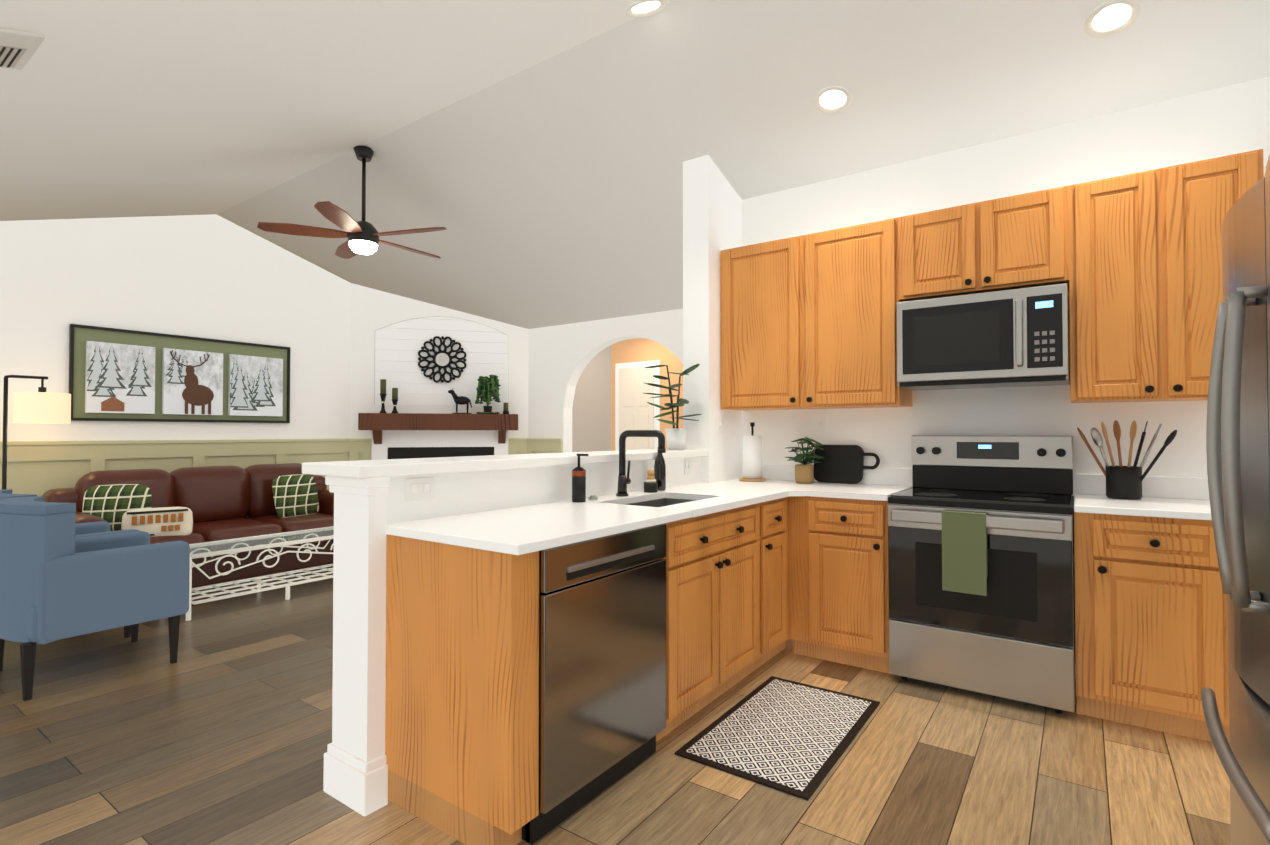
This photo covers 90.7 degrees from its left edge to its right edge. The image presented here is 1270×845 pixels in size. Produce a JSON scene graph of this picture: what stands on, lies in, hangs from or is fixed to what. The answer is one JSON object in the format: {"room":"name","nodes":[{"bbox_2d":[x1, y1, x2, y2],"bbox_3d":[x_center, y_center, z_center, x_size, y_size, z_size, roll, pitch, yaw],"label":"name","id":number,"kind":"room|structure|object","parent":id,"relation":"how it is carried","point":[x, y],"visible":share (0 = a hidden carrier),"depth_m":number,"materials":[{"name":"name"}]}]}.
{"room":"kitchen and living room","nodes":[
{"label":"kitchen and living room","id":0,"kind":"room"},
{"bbox_2d":[0,566,1230,844],"bbox_3d":[-0.496,1.319,3.964,7.850,0.060,7.400,-1,-1,35],"label":"floor","id":1,"kind":"structure","parent":0,"point":[218,732],"depth_m":2.30,"materials":[{"name":"brown wood"}]},
{"bbox_2d":[2,375,70,489],"bbox_3d":[-4.425,0.478,4.551,0.318,1.641,0.488,-1,-1,35],"label":"floor lamp","id":2,"kind":"object","parent":1,"relation":"on","point":[41,405],"visible":0.88,"depth_m":4.50,"materials":[{"name":"beige fabric"}]},
{"bbox_2d":[0,489,139,637],"bbox_3d":[-3.445,0.843,3.704,0.690,0.885,0.690,-1,-1,35],"label":"armchair","id":3,"kind":"object","parent":1,"relation":"on","point":[92,529],"visible":0.15,"depth_m":3.76,"materials":[{"name":"blue fabric"}]},
{"bbox_2d":[0,496,189,700],"bbox_3d":[-2.866,0.836,3.293,0.690,0.885,0.690,-1,-1,35],"label":"armchair","id":4,"kind":"object","parent":1,"relation":"on","point":[58,580],"visible":1,"depth_m":3.00,"materials":[{"name":"blue fabric"}]},
{"bbox_2d":[42,463,333,587],"bbox_3d":[-3.478,0.846,5.291,1.040,0.930,2.200,-1,-1,35],"label":"sofa","id":5,"kind":"object","parent":1,"relation":"on","point":[191,505],"visible":0.48,"depth_m":5.17,"materials":[{"name":"brown leather"}]},
{"bbox_2d":[186,526,333,620],"bbox_3d":[-2.738,1.089,4.749,0.482,0.425,1.292,-1,-1,35],"label":"coffee table","id":6,"kind":"object","parent":1,"relation":"on","point":[231,551],"visible":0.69,"depth_m":4.61,"materials":[{"name":"white metal"}]},
{"bbox_2d":[323,457,699,816],"bbox_3d":[-0.303,0.735,3.010,0.254,1.078,2.287,-1,-1,35],"label":"wall","id":7,"kind":"structure","parent":1,"relation":"on","point":[366,512],"depth_m":2.11,"materials":[{"name":"white paint"}]},
{"bbox_2d":[405,477,433,499],"bbox_3d":[-0.769,0.237,2.249,0.007,0.075,0.120,-1,-1,35],"label":"outlet","id":8,"kind":"object","parent":7,"relation":"attached to","point":[419,488],"visible":1,"depth_m":2.25,"materials":[{"name":"white plastic"}]},
{"bbox_2d":[302,449,708,477],"bbox_3d":[-0.357,0.174,3.042,0.365,0.040,2.308,-1,-1,35],"label":"bar","id":9,"kind":"object","parent":7,"relation":"on","point":[379,468],"visible":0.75,"depth_m":2.42,"materials":[{"name":"white stone"}]},
{"bbox_2d":[644,364,700,449],"bbox_3d":[0.191,-0.096,3.803,0.459,0.522,0.346,-1,-1,35],"label":"potted plant","id":10,"kind":"object","parent":9,"relation":"on","point":[676,438],"visible":0.98,"depth_m":3.82,"materials":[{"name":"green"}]},
{"bbox_2d":[684,457,690,474],"bbox_3d":[0.320,0.256,3.782,0.007,0.115,0.075,-1,-1,35],"label":"outlet","id":11,"kind":"object","parent":7,"relation":"attached to","point":[687,465],"visible":0.83,"depth_m":3.77,"materials":[{"name":"white plastic"}]},
{"bbox_2d":[522,523,665,844],"bbox_3d":[-0.311,0.821,2.285,0.605,0.882,0.667,-1,-1,35],"label":"dishwasher","id":12,"kind":"object","parent":1,"relation":"on","point":[602,662],"visible":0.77,"depth_m":2.05,"materials":[{"name":"silver metal"}]},
{"bbox_2d":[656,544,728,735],"bbox_3d":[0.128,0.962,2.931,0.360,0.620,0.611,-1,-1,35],"label":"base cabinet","id":13,"kind":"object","parent":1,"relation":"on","point":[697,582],"depth_m":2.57,"materials":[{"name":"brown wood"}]},
{"bbox_2d":[665,497,788,687],"bbox_3d":[0.424,0.837,3.370,0.642,0.884,0.444,-1,-1,35],"label":"base cabinet","id":14,"kind":"object","parent":1,"relation":"on","point":[751,588],"depth_m":3.03,"materials":[{"name":"brown wood"}]},
{"bbox_2d":[386,465,794,554],"bbox_3d":[0.192,0.324,3.011,0.690,0.130,2.678,-1,-1,35],"label":"countertop","id":15,"kind":"structure","parent":14,"relation":"on","point":[521,530],"depth_m":2.32,"materials":[{"name":"white stone"}]},
{"bbox_2d":[572,454,587,501],"bbox_3d":[-0.244,0.247,2.808,0.081,0.215,0.062,-1,-1,35],"label":"soap dispenser","id":16,"kind":"object","parent":15,"relation":"on","point":[578,483],"visible":1,"depth_m":2.79,"materials":[{"name":"black plastic"}]},
{"bbox_2d":[588,495,597,499],"bbox_3d":[-0.194,0.346,2.894,0.044,0.020,0.044,-1,-1,35],"label":"switch","id":17,"kind":"object","parent":15,"relation":"on","point":[592,497],"visible":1,"depth_m":2.88,"materials":[{"name":"silver metal"}]},
{"bbox_2d":[616,430,665,495],"bbox_3d":[0.037,0.197,3.024,0.278,0.322,0.096,-1,-1,35],"label":"faucet","id":18,"kind":"object","parent":15,"relation":"on","point":[623,481],"visible":1,"depth_m":3.05,"materials":[{"name":"black metal"}]},
{"bbox_2d":[644,469,657,492],"bbox_3d":[0.082,0.302,3.275,0.071,0.120,0.072,-1,-1,35],"label":"dish brush","id":19,"kind":"object","parent":15,"relation":"on","point":[650,484],"visible":1,"depth_m":3.25,"materials":[{"name":"black plastic"}]},
{"bbox_2d":[654,447,665,490],"bbox_3d":[0.134,0.248,3.374,0.064,0.232,0.063,-1,-1,35],"label":"oil bottle","id":20,"kind":"object","parent":15,"relation":"on","point":[660,470],"visible":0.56,"depth_m":3.35,"materials":[{"name":"black glass"}]},
{"bbox_2d":[624,498,695,506],"bbox_3d":[0.128,0.494,2.939,0.350,0.210,0.590,-1,-1,35],"label":"sink","id":21,"kind":"object","parent":15,"relation":"in","point":[661,502],"visible":0.08,"depth_m":3.22,"materials":[{"name":"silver metal"}]},
{"bbox_2d":[739,422,765,481],"bbox_3d":[0.758,0.187,4.048,0.170,0.375,0.170,-1,-1,35],"label":"paper towel","id":22,"kind":"object","parent":15,"relation":"on","point":[752,457],"visible":1,"depth_m":3.99,"materials":[{"name":"white paper"}]},
{"bbox_2d":[786,437,824,483],"bbox_3d":[1.047,0.229,3.854,0.234,0.286,0.231,-1,-1,35],"label":"potted plant","id":23,"kind":"object","parent":15,"relation":"on","point":[804,472],"visible":1,"depth_m":3.82,"materials":[{"name":"green plant"}]},
{"bbox_2d":[814,445,879,483],"bbox_3d":[1.287,0.254,3.829,0.394,0.235,0.053,-1,-1,35],"label":"cutting board","id":24,"kind":"object","parent":15,"relation":"on","point":[842,464],"visible":0.92,"depth_m":3.84,"materials":[{"name":"black"}]},
{"bbox_2d":[675,676,879,800],"bbox_3d":[0.629,1.262,2.613,0.520,0.008,0.920,-1,-1,35],"label":"kitchen rug","id":25,"kind":"object","parent":1,"relation":"on","point":[793,738],"visible":0.96,"depth_m":2.52,"materials":[{"name":"white fabric"}]},
{"bbox_2d":[793,496,889,673],"bbox_3d":[1.225,0.840,3.525,0.524,0.884,0.633,-1,-1,35],"label":"base cabinet","id":26,"kind":"object","parent":1,"relation":"on","point":[841,583],"depth_m":3.26,"materials":[{"name":"brown wood"}]},
{"bbox_2d":[794,468,912,500],"bbox_3d":[1.232,0.332,3.484,0.458,0.130,0.703,-1,-1,35],"label":"countertop","id":27,"kind":"structure","parent":26,"relation":"on","point":[879,484],"depth_m":3.61,"materials":[{"name":"white stone"}]},
{"bbox_2d":[888,435,1075,713],"bbox_3d":[1.713,0.670,3.105,0.754,1.210,0.700,-1,-1,35],"label":"range","id":28,"kind":"object","parent":1,"relation":"on","point":[981,573],"visible":1,"depth_m":2.89,"materials":[{"name":"silver metal"}]},
{"bbox_2d":[942,510,986,595],"bbox_3d":[1.497,0.590,2.854,0.180,0.363,0.038,-1,-1,35],"label":"towel","id":29,"kind":"object","parent":28,"relation":"hanging from","point":[964,534],"depth_m":2.84,"materials":[{"name":"green fabric"}]},
{"bbox_2d":[1074,512,1228,742],"bbox_3d":[2.260,0.828,2.790,0.492,0.884,0.633,-1,-1,35],"label":"base cabinet","id":30,"kind":"object","parent":1,"relation":"on","point":[1151,622],"depth_m":2.54,"materials":[{"name":"brown wood"}]},
{"bbox_2d":[1074,474,1211,519],"bbox_3d":[2.502,0.318,2.625,1.088,0.130,0.633,-1,-1,35],"label":"countertop","id":31,"kind":"structure","parent":30,"relation":"on","point":[1164,497],"depth_m":2.90,"materials":[{"name":"white stone"}]},
{"bbox_2d":[1077,420,1176,499],"bbox_3d":[2.311,0.173,2.958,0.369,0.369,0.135,-1,-1,35],"label":"utensil crock","id":32,"kind":"object","parent":31,"relation":"on","point":[1123,482],"visible":1,"depth_m":2.92,"materials":[{"name":"black ceramic"}]},
{"bbox_2d":[1201,155,1269,844],"bbox_3d":[1.486,0.377,1.005,0.831,1.710,0.905,-1,-1,35],"label":"fridge","id":33,"kind":"object","parent":1,"relation":"on","point":[1238,437],"visible":1,"depth_m":1.25,"materials":[{"name":"silver metal"}]},
{"bbox_2d":[0,76,1269,656],"bbox_3d":[-0.529,-0.460,4.015,7.929,3.500,7.400,-1,-1,35],"label":"wall","id":34,"kind":"structure","parent":0,"point":[214,276],"depth_m":4.72,"materials":[{"name":"white paint"}]},
{"bbox_2d":[69,324,289,422],"bbox_3d":[-3.943,-0.385,5.603,0.059,0.760,1.680,-1,-1,35],"label":"picture frame","id":35,"kind":"object","parent":34,"relation":"attached to","point":[122,375],"visible":1,"depth_m":5.47,"materials":[{"name":"green"}]},
{"bbox_2d":[0,438,562,495],"bbox_3d":[-3.217,0.728,5.125,1.776,1.160,5.829,-1,-1,35],"label":"wainscoting","id":36,"kind":"structure","parent":34,"relation":"attached to","point":[39,468],"depth_m":5.41,"materials":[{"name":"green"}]},
{"bbox_2d":[358,413,517,443],"bbox_3d":[-2.135,0.070,6.908,1.660,0.332,0.207,0,-1,-14],"label":"mantel","id":37,"kind":"object","parent":34,"relation":"attached to","point":[376,423],"visible":1,"depth_m":6.80,"materials":[{"name":"brown wood"}]},
{"bbox_2d":[380,379,386,412],"bbox_3d":[-2.717,-0.281,6.770,0.072,0.365,0.072,-1,-1,35],"label":"candle holder","id":38,"kind":"object","parent":37,"relation":"on","point":[383,394],"visible":0.92,"depth_m":6.75,"materials":[{"name":"black"}]},
{"bbox_2d":[391,388,397,412],"bbox_3d":[-2.601,-0.236,6.800,0.072,0.275,0.072,-1,-1,35],"label":"candle holder","id":39,"kind":"object","parent":37,"relation":"on","point":[394,399],"visible":0.96,"depth_m":6.78,"materials":[{"name":"black"}]},
{"bbox_2d":[448,388,471,413],"bbox_3d":[-1.946,-0.238,6.980,0.261,0.285,0.075,0,-1,-13],"label":"horse figurine","id":40,"kind":"object","parent":37,"relation":"on","point":[461,400],"visible":0.98,"depth_m":6.95,"materials":[{"name":"black"}]},
{"bbox_2d":[475,375,500,413],"bbox_3d":[-1.646,-0.314,7.047,0.312,0.439,0.288,-1,-1,35],"label":"fern plant","id":41,"kind":"object","parent":37,"relation":"on","point":[488,389],"visible":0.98,"depth_m":6.99,"materials":[{"name":"green plant"}]},
{"bbox_2d":[503,403,508,413],"bbox_3d":[-1.459,-0.159,7.093,0.070,0.130,0.070,-1,-1,35],"label":"candle","id":42,"kind":"object","parent":37,"relation":"on","point":[505,408],"visible":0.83,"depth_m":7.07,"materials":[{"name":"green wax"}]},
{"bbox_2d":[372,430,507,459],"bbox_3d":[-2.165,0.713,7.030,1.461,1.250,0.058,0,-1,-14],"label":"trim","id":43,"kind":"structure","parent":34,"relation":"attached to","point":[401,444],"depth_m":7.01,"materials":[{"name":"white paint"}]},
{"bbox_2d":[375,317,507,405],"bbox_3d":[-2.172,-0.705,7.110,1.442,1.024,0.014,0,-1,-14],"label":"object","id":44,"kind":"structure","parent":34,"relation":"attached to","point":[409,343],"depth_m":7.08,"materials":[{"name":"white wood"}]},
{"bbox_2d":[418,336,466,382],"bbox_3d":[-2.173,-0.711,7.080,0.526,0.526,0.034,0,-1,-14],"label":"wreath","id":45,"kind":"object","parent":34,"relation":"attached to","point":[442,359],"visible":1,"depth_m":7.08,"materials":[{"name":"metal"}]},
{"bbox_2d":[615,360,659,450],"bbox_3d":[0.003,0.299,7.733,0.660,2.100,0.098,-1,-1,35],"label":"hall door","id":46,"kind":"structure","parent":34,"relation":"in","point":[634,410],"depth_m":7.75,"materials":[{"name":"beige"}]},
{"bbox_2d":[717,415,722,432],"bbox_3d":[0.544,0.010,3.994,0.012,0.115,0.075,-1,-1,35],"label":"light switch","id":47,"kind":"object","parent":34,"relation":"attached to","point":[719,423],"visible":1,"depth_m":3.99,"materials":[{"name":"white plastic"}]},
{"bbox_2d":[742,464,773,467],"bbox_3d":[0.751,0.337,3.825,0.300,0.130,0.703,-1,-1,35],"label":"countertop","id":48,"kind":"structure","parent":34,"relation":"attached to","point":[763,465],"depth_m":4.14,"materials":[{"name":"white stone"}]},
{"bbox_2d":[720,216,912,410],"bbox_3d":[1.076,-0.599,3.831,1.079,1.022,0.342,-1,-1,35],"label":"upper cabinet","id":49,"kind":"object","parent":34,"relation":"attached to","point":[809,321],"depth_m":3.65,"materials":[{"name":"brown wood"}]},
{"bbox_2d":[815,415,826,432],"bbox_3d":[1.171,0.009,3.959,0.075,0.115,0.007,-1,-1,35],"label":"outlet","id":50,"kind":"object","parent":34,"relation":"attached to","point":[820,423],"visible":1,"depth_m":3.96,"materials":[{"name":"white plastic"}]},
{"bbox_2d":[900,184,1071,301],"bbox_3d":[1.825,-0.893,3.304,0.759,0.452,0.342,-1,-1,35],"label":"upper cabinet","id":51,"kind":"object","parent":34,"relation":"attached to","point":[1023,240],"depth_m":3.14,"materials":[{"name":"brown wood"}]},
{"bbox_2d":[897,283,1069,389],"bbox_3d":[1.796,-0.415,3.255,0.746,0.445,0.443,-1,-1,35],"label":"microwave","id":52,"kind":"object","parent":51,"relation":"attached to","point":[1011,338],"visible":1,"depth_m":3.08,"materials":[{"name":"silver metal"}]},
{"bbox_2d":[1067,148,1263,402],"bbox_3d":[2.404,-0.614,2.889,0.660,1.022,0.342,-1,-1,35],"label":"upper cabinet","id":53,"kind":"object","parent":34,"relation":"attached to","point":[1133,260],"depth_m":2.77,"materials":[{"name":"brown wood"}]},
{"bbox_2d":[0,0,1269,328],"bbox_3d":[-0.540,-1.499,3.948,7.850,1.144,7.250,-1,-1,35],"label":"ceiling","id":54,"kind":"structure","parent":0,"point":[530,156],"depth_m":3.39,"materials":[{"name":"paint"}]},
{"bbox_2d":[0,28,44,69],"bbox_3d":[-2.326,-1.313,2.180,0.340,0.121,0.345,-1,-1,35],"label":"ceiling vent","id":55,"kind":"object","parent":54,"relation":"in","point":[18,49],"visible":1,"depth_m":2.25,"materials":[{"name":"silver metal"}]},
{"bbox_2d":[257,146,446,258],"bbox_3d":[-1.892,-1.562,4.490,1.256,0.739,1.213,-1,-1,35],"label":"ceiling fan","id":56,"kind":"object","parent":54,"relation":"hanging from","point":[363,235],"visible":1,"depth_m":4.36,"materials":[{"name":"brown wood"}]},
{"bbox_2d":[626,0,665,16],"bbox_3d":[0.051,-1.938,2.930,0.190,0.066,0.183,-1,-1,35],"label":"recessed light","id":57,"kind":"object","parent":54,"relation":"in","point":[641,8],"visible":0.98,"depth_m":2.94,"materials":[{"name":"white plastic"}]},
{"bbox_2d":[814,86,851,113],"bbox_3d":[1.049,-1.710,3.330,0.190,0.061,0.185,-1,-1,35],"label":"recessed light","id":58,"kind":"object","parent":54,"relation":"in","point":[832,100],"visible":1,"depth_m":3.33,"materials":[{"name":"white plastic"}]},
{"bbox_2d":[1084,0,1139,37],"bbox_3d":[2.023,-1.715,2.664,0.190,0.061,0.185,-1,-1,35],"label":"recessed light","id":59,"kind":"object","parent":54,"relation":"in","point":[1110,18],"visible":1,"depth_m":2.66,"materials":[{"name":"white plastic"}]}
]}

